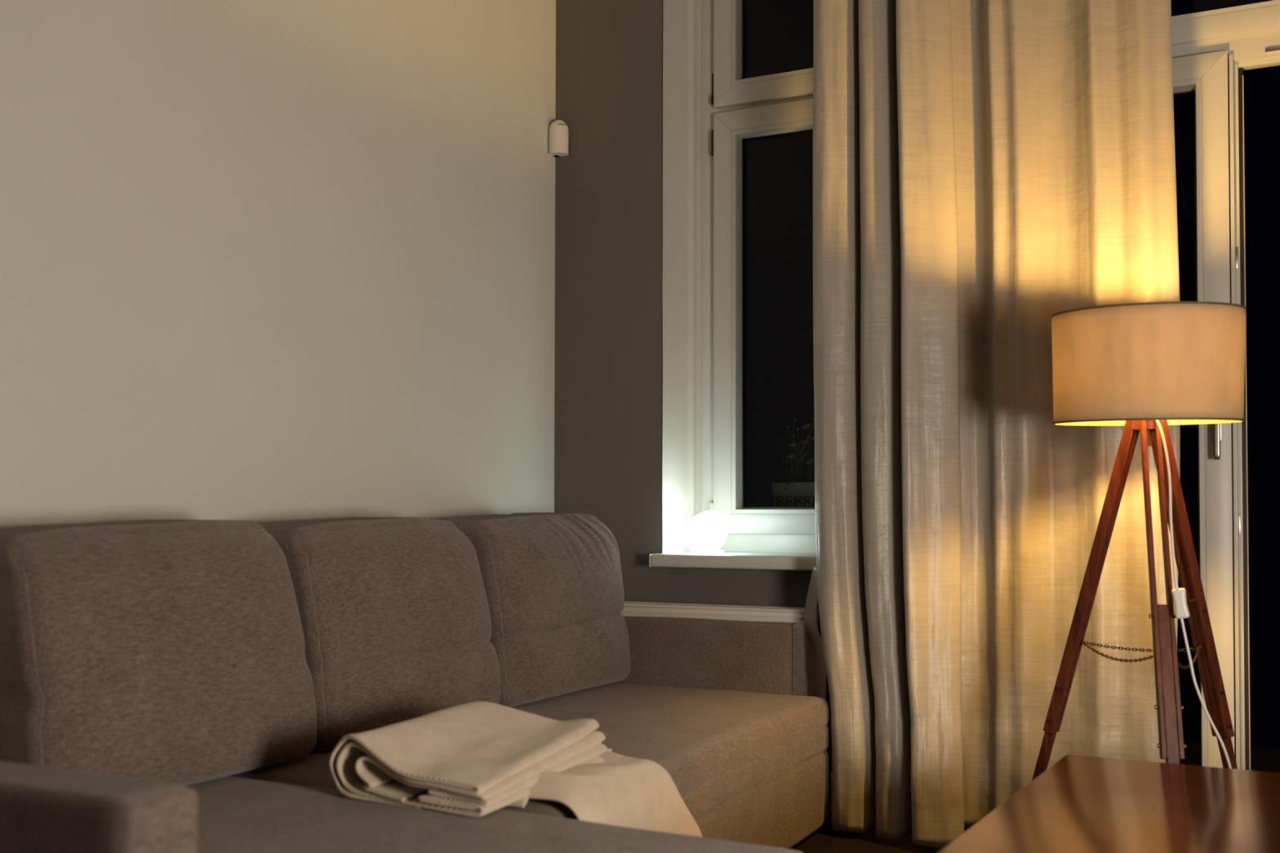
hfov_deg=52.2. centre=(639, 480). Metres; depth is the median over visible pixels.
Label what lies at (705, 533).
table lamp
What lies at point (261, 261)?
wall
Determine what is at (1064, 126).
curtain
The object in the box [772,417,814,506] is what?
flower box
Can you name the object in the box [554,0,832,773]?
wall
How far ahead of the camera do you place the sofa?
2.92 m
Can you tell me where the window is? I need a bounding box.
[701,0,816,552]
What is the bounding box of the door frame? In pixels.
[1171,0,1279,46]
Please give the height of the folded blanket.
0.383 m
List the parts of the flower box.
planter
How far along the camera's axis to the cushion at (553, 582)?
4.01 m
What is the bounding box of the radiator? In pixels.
[620,600,832,814]
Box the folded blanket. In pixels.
[328,701,702,837]
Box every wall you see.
[0,0,555,528]
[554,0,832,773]
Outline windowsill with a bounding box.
[648,551,816,570]
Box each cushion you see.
[0,520,316,786]
[259,516,500,751]
[437,512,630,706]
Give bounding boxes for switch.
[1171,587,1189,618]
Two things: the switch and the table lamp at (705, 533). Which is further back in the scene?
the table lamp at (705, 533)
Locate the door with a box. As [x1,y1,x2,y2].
[1171,0,1279,770]
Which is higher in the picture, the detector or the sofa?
the detector
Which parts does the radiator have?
panel, panel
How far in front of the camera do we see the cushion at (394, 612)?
3.30 m
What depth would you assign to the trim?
4.91 m
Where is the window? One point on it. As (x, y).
(735, 108)
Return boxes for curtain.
[804,0,964,848]
[951,0,1180,826]
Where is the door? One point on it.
(1207, 46)
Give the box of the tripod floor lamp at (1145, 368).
[1031,301,1246,781]
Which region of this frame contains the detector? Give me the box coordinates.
[548,120,568,156]
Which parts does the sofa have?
armrest, chaise seat, seat, armrest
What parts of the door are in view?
lever, handle plate, frame, strike plate, strike plate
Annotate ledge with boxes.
[623,600,804,613]
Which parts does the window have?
hinge plate, sash, sash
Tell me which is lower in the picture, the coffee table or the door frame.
the coffee table
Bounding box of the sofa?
[0,616,831,852]
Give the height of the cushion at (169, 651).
0.553 m
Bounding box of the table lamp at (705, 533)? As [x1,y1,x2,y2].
[684,509,729,554]
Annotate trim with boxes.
[662,0,702,553]
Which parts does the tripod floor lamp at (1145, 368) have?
leg, chain, chain, lamp shade, leg, chain, leg, cord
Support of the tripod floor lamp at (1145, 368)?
on the floor at (826, 839)
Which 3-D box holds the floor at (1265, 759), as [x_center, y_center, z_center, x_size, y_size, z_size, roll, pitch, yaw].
[2.652,1.203,4.959,6.200,0.100,1.500,-1,-2,27]
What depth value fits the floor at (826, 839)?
3.97 m
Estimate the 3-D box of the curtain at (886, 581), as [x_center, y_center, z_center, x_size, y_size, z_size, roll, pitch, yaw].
[0.746,-0.675,4.120,0.600,3.534,0.226,-1,-2,40]
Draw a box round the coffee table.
[937,754,1279,852]
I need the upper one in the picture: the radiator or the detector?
the detector
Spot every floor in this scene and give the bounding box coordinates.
[789,814,971,852]
[1179,741,1279,773]
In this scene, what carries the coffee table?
on the floor at (826, 839)
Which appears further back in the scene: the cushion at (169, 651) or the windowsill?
the windowsill

